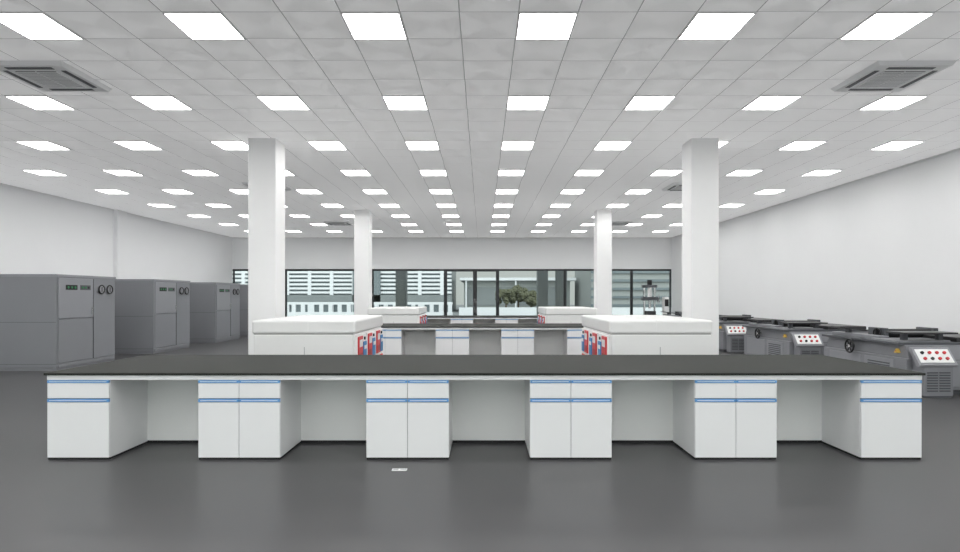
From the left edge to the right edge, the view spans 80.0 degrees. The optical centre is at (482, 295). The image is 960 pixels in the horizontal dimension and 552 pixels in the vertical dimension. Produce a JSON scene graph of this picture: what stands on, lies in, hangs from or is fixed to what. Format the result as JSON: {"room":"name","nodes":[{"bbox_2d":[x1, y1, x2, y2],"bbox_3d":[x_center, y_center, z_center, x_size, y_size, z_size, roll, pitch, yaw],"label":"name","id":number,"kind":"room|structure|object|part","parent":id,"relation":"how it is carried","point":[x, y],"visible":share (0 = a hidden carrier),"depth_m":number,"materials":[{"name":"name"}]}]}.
{"room":"laboratory","nodes":[
{"label":"laboratory","id":0,"kind":"room"},
{"bbox_2d":[0,184,231,282],"bbox_3d":[-12.260,-0.614,10.000,0.340,4.507,36.000,0,0,0],"label":"wall","id":1,"kind":"structure","parent":0,"point":[40,233],"depth_m":18.23,"materials":[{"name":"paint"}]},
{"bbox_2d":[0,183,232,237],"bbox_3d":[-12.215,-2.852,10.000,0.030,0.030,36.000,0,0,0],"label":"trim","id":2,"kind":"structure","parent":1,"relation":"attached to","point":[0,183],"depth_m":17.93,"materials":[{"name":"white paint"}]},
{"bbox_2d":[232,238,670,268],"bbox_3d":[-1.485,-2.094,28.100,21.490,1.547,0.200,0,0,0],"label":"wall","id":3,"kind":"structure","parent":0,"point":[300,253],"depth_m":28.00,"materials":[{"name":"paint"}]},
{"bbox_2d":[233,269,247,282],"bbox_3d":[-10.944,0.160,28.100,2.572,2.960,0.100,0,0,0],"label":"window","id":4,"kind":"structure","parent":3,"relation":"in","point":[234,270],"depth_m":28.05,"materials":[{"name":"black metal"}]},
{"bbox_2d":[285,269,353,316],"bbox_3d":[-7.529,0.160,28.100,4.259,2.960,0.100,0,0,0],"label":"window","id":5,"kind":"structure","parent":3,"relation":"in","point":[286,270],"depth_m":28.05,"materials":[{"name":"black metal"}]},
{"bbox_2d":[372,269,444,314],"bbox_3d":[-3.613,0.160,28.100,3.573,2.960,0.100,0,0,0],"label":"window","id":6,"kind":"structure","parent":3,"relation":"in","point":[373,270],"depth_m":28.05,"materials":[{"name":"black metal"}]},
{"bbox_2d":[233,237,670,237],"bbox_3d":[-1.485,-2.852,27.985,21.430,0.030,0.030,0,0,0],"label":"trim","id":7,"kind":"structure","parent":3,"relation":"attached to","point":[233,237],"depth_m":27.97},
{"bbox_2d":[445,269,474,314],"bbox_3d":[-1.092,0.160,28.056,1.468,2.960,0.208,0,0,0],"label":"door","id":8,"kind":"structure","parent":3,"relation":"in","point":[446,270],"depth_m":28.03,"materials":[{"name":"black metal"}]},
{"bbox_2d":[475,269,497,314],"bbox_3d":[0.206,0.160,28.056,1.126,2.960,0.208,0,0,0],"label":"door","id":9,"kind":"structure","parent":3,"relation":"in","point":[476,270],"depth_m":28.03,"materials":[{"name":"black metal"}]},
{"bbox_2d":[498,269,564,314],"bbox_3d":[2.408,0.160,28.100,3.280,2.960,0.100,0,0,0],"label":"window","id":10,"kind":"structure","parent":3,"relation":"in","point":[563,270],"depth_m":28.05,"materials":[{"name":"black metal"}]},
{"bbox_2d":[565,269,631,314],"bbox_3d":[5.688,0.160,28.100,3.280,2.960,0.100,0,0,0],"label":"window","id":11,"kind":"structure","parent":3,"relation":"in","point":[630,270],"depth_m":28.05,"materials":[{"name":"black metal"}]},
{"bbox_2d":[632,269,670,314],"bbox_3d":[8.294,0.160,28.100,1.932,2.960,0.100,0,0,0],"label":"window","id":12,"kind":"structure","parent":3,"relation":"in","point":[669,270],"depth_m":28.05,"materials":[{"name":"black metal"}]},
{"bbox_2d":[0,0,959,236],"bbox_3d":[-1.485,-2.967,10.000,21.890,0.200,36.400,0,0,0],"label":"ceiling","id":13,"kind":"structure","parent":0,"point":[465,58],"depth_m":8.61,"materials":[{"name":"tile"}]},
{"bbox_2d":[0,60,111,91],"bbox_3d":[-5.600,-2.835,7.440,0.960,0.064,0.960,0,0,0],"label":"air conditioner","id":14,"kind":"object","parent":13,"relation":"attached to","point":[44,75],"depth_m":7.33,"materials":[{"name":"white plastic"}]},
{"bbox_2d":[241,182,291,190],"bbox_3d":[-5.600,-2.835,14.900,0.960,0.064,0.960,0,0,0],"label":"air conditioner","id":15,"kind":"object","parent":13,"relation":"attached to","point":[244,183],"depth_m":14.92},
{"bbox_2d":[324,221,353,224],"bbox_3d":[-5.600,-2.835,22.400,0.960,0.064,0.960,0,0,0],"label":"air conditioner","id":16,"kind":"object","parent":13,"relation":"attached to","point":[328,222],"depth_m":22.13,"materials":[{"name":"white plastic"}]},
{"bbox_2d":[0,12,934,231],"bbox_3d":[-1.132,-2.859,9.670,18.600,0.016,31.800,0,0,0],"label":"ceiling lights","id":17,"kind":"object","parent":13,"relation":"attached to","point":[32,25],"depth_m":8.27},
{"bbox_2d":[612,221,632,224],"bbox_3d":[5.300,-2.835,22.400,0.960,0.064,0.960,0,0,0],"label":"air conditioner","id":18,"kind":"object","parent":13,"relation":"attached to","point":[613,222],"depth_m":21.95,"materials":[{"name":"white plastic"}]},
{"bbox_2d":[662,182,681,190],"bbox_3d":[5.300,-2.835,14.900,0.960,0.064,0.960,0,0,0],"label":"air conditioner","id":19,"kind":"object","parent":13,"relation":"attached to","point":[675,186],"depth_m":14.85,"materials":[{"name":"white plastic"}]},
{"bbox_2d":[831,60,956,91],"bbox_3d":[5.300,-2.835,7.440,0.960,0.064,0.960,0,0,0],"label":"air conditioner","id":20,"kind":"object","parent":13,"relation":"attached to","point":[882,75],"depth_m":7.30,"materials":[{"name":"white plastic"}]},
{"bbox_2d":[0,336,959,551],"bbox_3d":[-1.485,1.740,10.000,21.890,0.200,36.400,0,0,0],"label":"floor","id":21,"kind":"structure","parent":0,"point":[148,497],"depth_m":4.63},
{"bbox_2d":[0,274,115,370],"bbox_3d":[-10.579,0.580,13.500,2.673,2.120,2.020,0,0,0],"label":"chamber","id":22,"kind":"object","parent":21,"relation":"on","point":[49,322],"visible":1,"depth_m":12.51,"materials":[{"name":"metal"}]},
{"bbox_3d":[-9.271,-0.195,13.140,0.015,0.110,0.800,0,0,0],"label":"control panel","id":23,"kind":"part","parent":22,"relation":"part of","materials":[{"name":"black plastic"}]},
{"bbox_2d":[115,279,189,353],"bbox_3d":[-10.579,0.580,17.200,2.673,2.120,2.020,0,0,0],"label":"chamber","id":24,"kind":"object","parent":21,"relation":"on","point":[152,316],"visible":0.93,"depth_m":16.20,"materials":[{"name":"metal"}]},
{"bbox_3d":[-9.271,-0.195,16.840,0.015,0.110,0.800,0,0,0],"label":"control panel","id":25,"kind":"part","parent":24,"relation":"part of","materials":[{"name":"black plastic"}]},
{"bbox_2d":[190,282,239,342],"bbox_3d":[-10.579,0.580,20.950,2.673,2.120,2.020,0,0,0],"label":"chamber","id":26,"kind":"object","parent":21,"relation":"on","point":[214,306],"visible":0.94,"depth_m":19.96,"materials":[{"name":"metal"}]},
{"bbox_2d":[240,284,247,335],"bbox_3d":[-10.579,0.580,24.700,2.673,2.120,2.020,0,0,0],"label":"chamber","id":27,"kind":"object","parent":21,"relation":"on","point":[243,287],"visible":0.02,"depth_m":23.70,"materials":[{"name":"metal"}]},
{"bbox_2d":[248,138,284,354],"bbox_3d":[-4.000,-0.614,10.630,0.500,4.507,0.500,0,0,0],"label":"pillar","id":28,"kind":"structure","parent":21,"relation":"on","point":[266,156],"depth_m":10.38,"materials":[{"name":"paint"}]},
{"bbox_2d":[252,315,382,354],"bbox_3d":[-2.643,0.999,9.700,1.574,1.282,2.404,0,0,0],"label":"machine","id":29,"kind":"object","parent":21,"relation":"on","point":[300,334],"visible":0.56,"depth_m":8.52,"materials":[{"name":"white plastic"}]},
{"bbox_2d":[354,210,371,314],"bbox_3d":[-4.000,-0.614,19.210,0.500,4.507,0.500,0,0,0],"label":"pillar","id":30,"kind":"structure","parent":21,"relation":"on","point":[362,219],"depth_m":18.96,"materials":[{"name":"paint"}]},
{"bbox_2d":[368,307,426,322],"bbox_3d":[-2.643,0.999,18.280,1.574,1.282,2.404,0,0,0],"label":"machine","id":31,"kind":"object","parent":21,"relation":"on","point":[390,314],"visible":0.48,"depth_m":17.10,"materials":[{"name":"white plastic"}]},
{"bbox_2d":[392,468,406,470],"bbox_3d":[-0.780,1.636,5.390,0.140,0.008,0.060,0,0,0],"label":"socket","id":32,"kind":"object","parent":21,"relation":"on","point":[393,469],"visible":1,"depth_m":5.38,"materials":[{"name":"white plastic"}]},
{"bbox_2d":[381,323,583,354],"bbox_3d":[0.022,1.204,15.170,8.795,0.872,1.780,0,0,0],"label":"laboratory bench","id":33,"kind":"object","parent":21,"relation":"on","point":[398,338],"visible":0.55,"depth_m":14.30,"materials":[{"name":"white laminate"}]},
{"bbox_3d":[0.022,0.815,15.170,8.750,0.046,1.740,0,0,0],"label":"apron rail","id":34,"kind":"part","parent":33,"relation":"part of","materials":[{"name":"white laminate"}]},
{"bbox_2d":[381,323,583,327],"bbox_3d":[0.022,0.780,15.170,8.795,0.024,1.780,0,0,0],"label":"countertop","id":35,"kind":"structure","parent":33,"relation":"on","point":[385,325],"depth_m":14.89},
{"bbox_2d":[427,315,537,322],"bbox_3d":[0.022,1.204,21.770,8.795,0.872,1.780,0,0,0],"label":"laboratory bench","id":36,"kind":"object","parent":21,"relation":"on","point":[430,318],"visible":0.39,"depth_m":21.43,"materials":[{"name":"white laminate"}]},
{"bbox_3d":[0.022,0.815,21.770,8.750,0.046,1.740,0,0,0],"label":"apron rail","id":37,"kind":"part","parent":36,"relation":"part of","materials":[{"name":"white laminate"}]},
{"bbox_2d":[427,315,537,317],"bbox_3d":[0.022,0.780,21.770,8.795,0.024,1.780,0,0,0],"label":"countertop","id":38,"kind":"structure","parent":36,"relation":"on","point":[428,316],"depth_m":21.43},
{"bbox_2d":[43,355,925,459],"bbox_3d":[0.022,1.204,6.590,8.795,0.872,1.780,0,0,0],"label":"laboratory bench","id":39,"kind":"object","parent":21,"relation":"on","point":[235,407],"visible":1,"depth_m":5.82,"materials":[{"name":"white laminate"}]},
{"bbox_2d":[43,355,925,374],"bbox_3d":[0.022,0.780,6.590,8.795,0.024,1.780,0,0,0],"label":"countertop","id":40,"kind":"structure","parent":39,"relation":"on","point":[146,364],"depth_m":6.32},
{"bbox_3d":[0.022,0.815,6.590,8.750,0.046,1.740,0,0,0],"label":"apron rail","id":41,"kind":"part","parent":39,"relation":"part of","materials":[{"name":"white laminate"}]},
{"bbox_2d":[537,307,596,322],"bbox_3d":[2.643,0.999,18.280,1.574,1.282,2.404,0,0,0],"label":"machine","id":42,"kind":"object","parent":21,"relation":"on","point":[546,314],"visible":0.46,"depth_m":17.10,"materials":[{"name":"white plastic"}]},
{"bbox_2d":[594,210,611,314],"bbox_3d":[4.045,-0.614,19.210,0.500,4.507,0.500,0,0,0],"label":"pillar","id":43,"kind":"structure","parent":21,"relation":"on","point":[602,219],"depth_m":18.96,"materials":[{"name":"paint"}]},
{"bbox_2d":[582,315,711,354],"bbox_3d":[2.643,0.999,9.700,1.574,1.282,2.404,0,0,0],"label":"machine","id":44,"kind":"object","parent":21,"relation":"on","point":[601,334],"visible":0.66,"depth_m":8.52,"materials":[{"name":"white plastic"}]},
{"bbox_2d":[641,280,668,314],"bbox_3d":[7.325,0.477,24.500,1.250,2.325,0.840,0,0,0],"label":"press","id":45,"kind":"object","parent":21,"relation":"on","point":[665,300],"visible":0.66,"depth_m":24.50,"materials":[{"name":"grey metal"}]},
{"bbox_2d":[660,311,681,316],"bbox_3d":[7.941,1.109,21.265,2.118,1.062,2.570,0,0,0],"label":"machine","id":46,"kind":"object","parent":21,"relation":"on","point":[677,314],"visible":0.17,"depth_m":21.26,"materials":[{"name":"metal"}]},
{"bbox_2d":[682,138,718,354],"bbox_3d":[4.045,-0.614,10.630,0.500,4.507,0.500,0,0,0],"label":"pillar","id":47,"kind":"structure","parent":21,"relation":"on","point":[700,156],"depth_m":10.38,"materials":[{"name":"paint"}]},
{"bbox_2d":[719,314,780,352],"bbox_3d":[7.941,1.109,17.665,2.118,1.062,2.570,0,0,0],"label":"machine","id":48,"kind":"object","parent":21,"relation":"on","point":[731,331],"visible":0.42,"depth_m":16.67,"materials":[{"name":"metal"}]},
{"bbox_3d":[7.416,0.675,17.625,1.068,0.169,1.750,0,0,0],"label":"feed plate","id":49,"kind":"part","parent":48,"relation":"part of","materials":[{"name":"metal"}]},
{"bbox_2d":[742,319,867,354],"bbox_3d":[7.941,1.109,14.065,2.118,1.062,2.570,0,0,0],"label":"machine","id":50,"kind":"object","parent":21,"relation":"on","point":[780,337],"visible":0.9,"depth_m":13.41,"materials":[{"name":"metal"}]},
{"bbox_3d":[7.416,0.675,14.025,1.068,0.169,1.750,0,0,0],"label":"feed plate","id":51,"kind":"part","parent":50,"relation":"part of","materials":[{"name":"metal"}]},
{"bbox_2d":[822,326,959,397],"bbox_3d":[7.941,1.109,10.465,2.118,1.062,2.570,0,0,0],"label":"machine","id":52,"kind":"object","parent":21,"relation":"on","point":[935,353],"visible":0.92,"depth_m":9.65,"materials":[{"name":"metal"}]},
{"bbox_3d":[7.416,0.675,10.425,1.068,0.169,1.750,0,0,0],"label":"feed plate","id":53,"kind":"part","parent":52,"relation":"part of","materials":[{"name":"metal"}]},
{"bbox_2d":[671,150,959,333],"bbox_3d":[9.360,-0.614,10.000,0.200,4.507,36.000,0,0,0],"label":"wall","id":54,"kind":"structure","parent":0,"point":[882,250],"depth_m":14.12,"materials":[{"name":"paint"}]},
{"bbox_2d":[671,148,959,237],"bbox_3d":[9.245,-2.852,10.000,0.030,0.030,36.000,0,0,0],"label":"trim","id":55,"kind":"structure","parent":54,"relation":"attached to","point":[957,148],"depth_m":14.14,"materials":[{"name":"white paint"}]},
{"label":"outside","id":56,"kind":"structure","parent":0,"visible":0},
{"bbox_2d":[453,305,574,314],"bbox_3d":[0.000,1.815,69.100,120.000,0.250,81.800,0,0,0],"label":"ground","id":57,"kind":"structure","parent":56,"point":[456,312],"depth_m":77.33,"materials":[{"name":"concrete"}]},
{"bbox_2d":[232,269,455,311],"bbox_3d":[-17.600,-6.335,64.750,28.800,16.050,10.500,0,0,0],"label":"office building","id":58,"kind":"structure","parent":57,"relation":"on","point":[302,286],"depth_m":59.66,"materials":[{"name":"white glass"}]},
{"bbox_2d":[287,302,452,316],"bbox_3d":[-12.200,1.090,46.100,19.600,1.200,0.200,0,0,0],"label":"railing","id":59,"kind":"object","parent":57,"relation":"on","point":[321,304],"visible":0.43,"depth_m":46.00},
{"bbox_2d":[396,271,407,306],"bbox_3d":[-4.275,-0.835,30.300,0.550,5.050,0.600,0,0,0],"label":"column","id":60,"kind":"structure","parent":57,"relation":"on","point":[401,276],"depth_m":30.00,"materials":[{"name":"grey concrete"}]},
{"bbox_2d":[495,289,516,306],"bbox_3d":[1.975,0.532,48.014,1.841,2.315,1.944,0,0,0],"label":"broadleaf tree","id":61,"kind":"object","parent":57,"relation":"on","point":[507,296],"visible":0.93,"depth_m":47.62,"materials":[{"name":"green plant"}]},
{"bbox_2d":[506,285,527,306],"bbox_3d":[3.037,0.347,49.118,2.024,2.686,2.056,0,0,22],"label":"broadleaf tree","id":62,"kind":"object","parent":57,"relation":"on","point":[518,290],"visible":0.51,"depth_m":48.49,"materials":[{"name":"green plant"}]},
{"bbox_2d":[460,278,575,306],"bbox_3d":[3.800,-0.135,66.500,12.400,3.650,11.000,0,0,0],"label":"office building","id":63,"kind":"structure","parent":57,"relation":"on","point":[486,287],"depth_m":61.90,"materials":[{"name":"concrete"}]},
{"bbox_2d":[521,290,536,306],"bbox_3d":[4.120,0.598,47.976,1.592,2.185,1.984,0,0,-34],"label":"broadleaf tree","id":64,"kind":"object","parent":57,"relation":"on","point":[530,297],"visible":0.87,"depth_m":47.60,"materials":[{"name":"green plant"}]},
{"bbox_2d":[537,271,547,314],"bbox_3d":[3.175,-0.835,30.300,0.550,5.050,0.600,0,0,0],"label":"column","id":65,"kind":"structure","parent":57,"relation":"on","point":[542,276],"depth_m":30.00,"materials":[{"name":"grey concrete"}]},
{"bbox_2d":[459,307,661,314],"bbox_3d":[9.100,1.290,44.150,21.800,0.800,0.300,0,0,0],"label":"wall","id":66,"kind":"structure","parent":57,"relation":"on","point":[462,310],"depth_m":44.00,"materials":[{"name":"white paint"}]},
{"bbox_2d":[555,271,566,306],"bbox_3d":[4.175,-0.835,30.300,0.550,5.050,0.600,0,0,0],"label":"column","id":67,"kind":"structure","parent":57,"relation":"on","point":[558,274],"depth_m":30.00,"materials":[{"name":"grey concrete"}]},
{"bbox_2d":[575,271,668,306],"bbox_3d":[19.200,-5.335,59.900,17.600,14.050,10.200,0,0,0],"label":"office building","id":68,"kind":"structure","parent":57,"relation":"on","point":[584,283],"depth_m":55.00,"materials":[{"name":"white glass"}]}
]}

